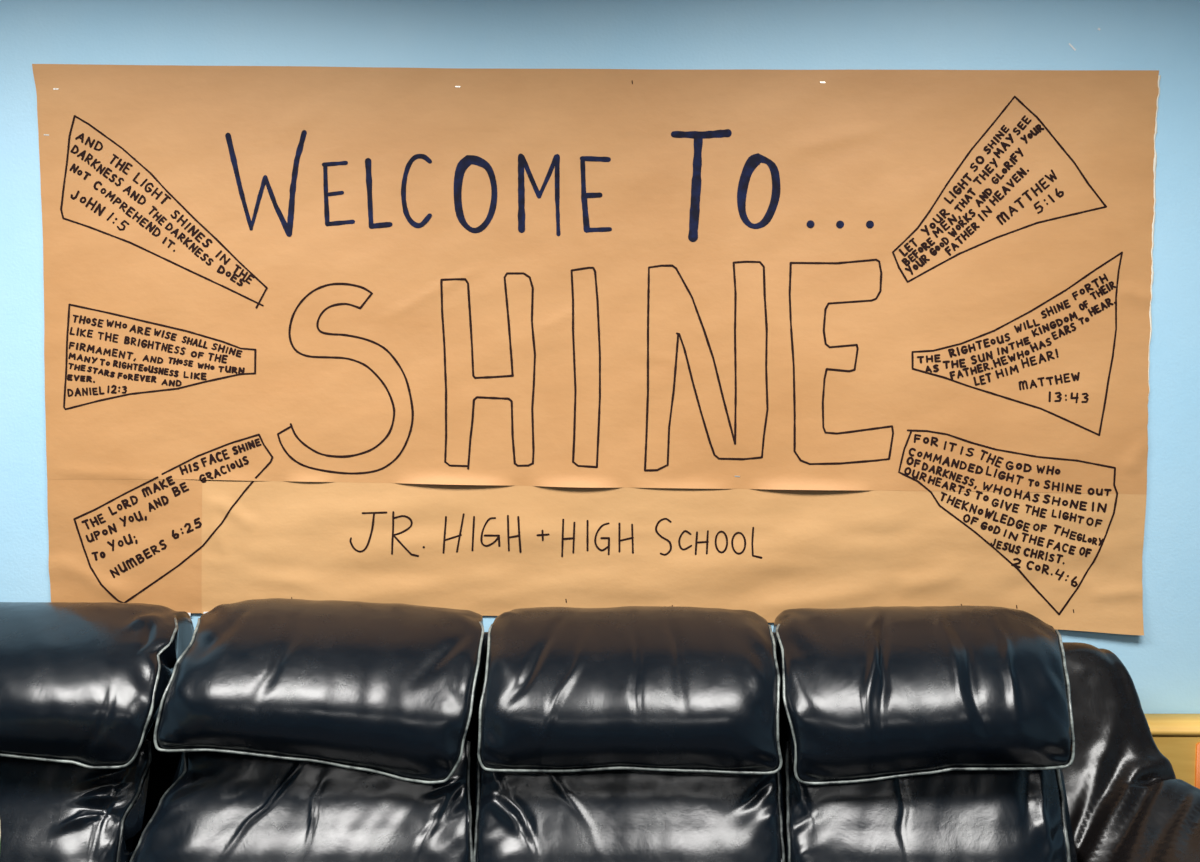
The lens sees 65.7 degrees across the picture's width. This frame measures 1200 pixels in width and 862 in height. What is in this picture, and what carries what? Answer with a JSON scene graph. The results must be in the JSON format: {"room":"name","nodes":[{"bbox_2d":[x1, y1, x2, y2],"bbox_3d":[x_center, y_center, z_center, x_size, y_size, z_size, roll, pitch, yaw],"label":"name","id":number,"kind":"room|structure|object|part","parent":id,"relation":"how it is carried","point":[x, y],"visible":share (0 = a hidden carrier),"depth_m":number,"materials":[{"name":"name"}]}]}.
{"room":"church youth room","nodes":[
{"label":"church youth room","id":0,"kind":"room"},
{"bbox_2d":[0,0,1199,713],"bbox_3d":[-0.200,0.026,2.084,6.800,2.650,0.121,0,3,0],"label":"wall","id":1,"kind":"structure","parent":0,"point":[1162,663],"depth_m":1.98,"materials":[{"name":"blue paint"}]},
{"bbox_2d":[32,64,1160,634],"bbox_3d":[-0.006,-0.167,2.003,2.400,1.226,0.017,0,3,0],"label":"banner","id":2,"kind":"object","parent":1,"relation":"attached to","point":[485,342],"visible":0.98,"depth_m":2.01,"materials":[{"name":"beige paper"}]},
{"bbox_3d":[-0.952,-0.160,2.009,0.421,0.229,0.003,0,3,0],"label":"verse frame","id":3,"kind":"part","parent":2,"relation":"part of","materials":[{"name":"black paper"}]},
{"bbox_3d":[-0.936,-0.468,1.992,0.443,0.410,0.004,0,3,0],"label":"verse frame","id":4,"kind":"part","parent":2,"relation":"part of","materials":[{"name":"black paper"}]},
{"bbox_3d":[-0.928,0.192,2.026,0.438,0.374,0.005,0,3,0],"label":"verse frame","id":5,"kind":"part","parent":2,"relation":"part of","materials":[{"name":"black paper"}]},
{"bbox_3d":[0.857,-0.517,1.990,0.459,0.396,0.004,0,3,0],"label":"verse frame","id":6,"kind":"part","parent":2,"relation":"part of","materials":[{"name":"black paper"}]},
{"bbox_3d":[0.888,0.200,2.026,0.479,0.407,0.005,0,3,0],"label":"verse frame","id":7,"kind":"part","parent":2,"relation":"part of","materials":[{"name":"black paper"}]},
{"bbox_3d":[0.898,-0.187,2.007,0.450,0.397,0.005,0,3,0],"label":"verse frame","id":8,"kind":"part","parent":2,"relation":"part of","materials":[{"name":"black paper"}]},
{"bbox_3d":[-0.200,1.598,-1.649,7.040,0.100,7.740,0,3,0],"label":"floor","id":9,"kind":"structure","parent":0,"visible":0},
{"bbox_2d":[0,602,193,861],"bbox_3d":[-1.152,0.871,1.520,0.726,1.021,0.945,0,3,0],"label":"leather sofa section","id":10,"kind":"object","parent":9,"relation":"on","point":[83,775],"visible":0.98,"depth_m":1.65,"materials":[{"name":"black leather"}]},
{"bbox_2d":[0,739,149,861],"bbox_3d":[-1.118,0.741,1.631,0.605,0.360,0.180,0,3,0],"label":"cushion","id":11,"kind":"object","parent":10,"relation":"on","point":[61,804],"depth_m":1.63,"materials":[{"name":"black leather"}]},
{"bbox_2d":[0,602,193,765],"bbox_3d":[-1.152,0.462,1.770,0.726,0.230,0.353,0,3,0],"label":"cushion","id":12,"kind":"object","parent":10,"relation":"on","point":[81,682],"depth_m":1.66,"materials":[{"name":"black leather"}]},
{"bbox_3d":[-1.167,0.789,1.952,0.665,0.740,0.075,0,3,0],"label":"panel","id":13,"kind":"part","parent":10,"relation":"part of","materials":[{"name":"black leather"}]},
{"bbox_2d":[130,598,1199,861],"bbox_3d":[0.160,0.867,1.523,2.060,1.028,1.003,0,3,0],"label":"leather sofa","id":14,"kind":"object","parent":9,"relation":"on","point":[303,730],"visible":1,"depth_m":1.64,"materials":[{"name":"black leather"}]},
{"bbox_2d":[130,740,473,861],"bbox_3d":[-0.541,0.741,1.630,0.655,0.360,0.181,0,3,0],"label":"cushion","id":15,"kind":"object","parent":14,"relation":"on","point":[221,803],"depth_m":1.62,"materials":[{"name":"black leather"}]},
{"bbox_2d":[157,598,484,780],"bbox_3d":[-0.502,0.472,1.770,0.566,0.264,0.355,0,3,0],"label":"cushion","id":16,"kind":"object","parent":14,"relation":"on","point":[271,689],"depth_m":1.65,"materials":[{"name":"black leather"}]},
{"bbox_3d":[0.040,0.789,1.952,1.640,0.740,0.075,0,3,0],"label":"panel","id":17,"kind":"part","parent":14,"relation":"part of","materials":[{"name":"black leather"}]},
{"bbox_2d":[473,766,785,861],"bbox_3d":[0.053,0.741,1.630,0.567,0.360,0.182,0,3,0],"label":"cushion","id":18,"kind":"object","parent":14,"relation":"on","point":[523,813],"depth_m":1.63,"materials":[{"name":"black leather"}]},
{"bbox_2d":[480,606,779,771],"bbox_3d":[0.059,0.472,1.770,0.546,0.231,0.354,0,3,0],"label":"cushion","id":19,"kind":"object","parent":14,"relation":"on","point":[626,688],"depth_m":1.64,"materials":[{"name":"black leather"}]},
{"bbox_2d":[773,605,1071,781],"bbox_3d":[0.610,0.480,1.771,0.564,0.251,0.354,0,3,0],"label":"cushion","id":20,"kind":"object","parent":14,"relation":"on","point":[966,693],"depth_m":1.65,"materials":[{"name":"black leather"}]},
{"bbox_2d":[785,740,1077,861],"bbox_3d":[0.587,0.741,1.630,0.530,0.360,0.182,0,3,0],"label":"cushion","id":21,"kind":"object","parent":14,"relation":"on","point":[843,805],"depth_m":1.62,"materials":[{"name":"black leather"}]},
{"bbox_3d":[1.022,0.890,1.521,0.331,0.854,0.998,0,3,0],"label":"armrest","id":22,"kind":"part","parent":14,"relation":"part of","materials":[{"name":"black leather"}]},
{"bbox_2d":[1144,714,1199,788],"bbox_3d":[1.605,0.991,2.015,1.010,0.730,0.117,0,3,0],"label":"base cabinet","id":23,"kind":"object","parent":9,"relation":"on","point":[1176,736],"visible":0.28,"depth_m":1.97,"materials":[{"name":"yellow wood"}]},
{"bbox_3d":[1.459,0.958,1.979,0.400,0.600,0.012,0,3,0],"label":"door","id":24,"kind":"part","parent":23,"relation":"part of","materials":[{"name":"orange wood"}]}
]}

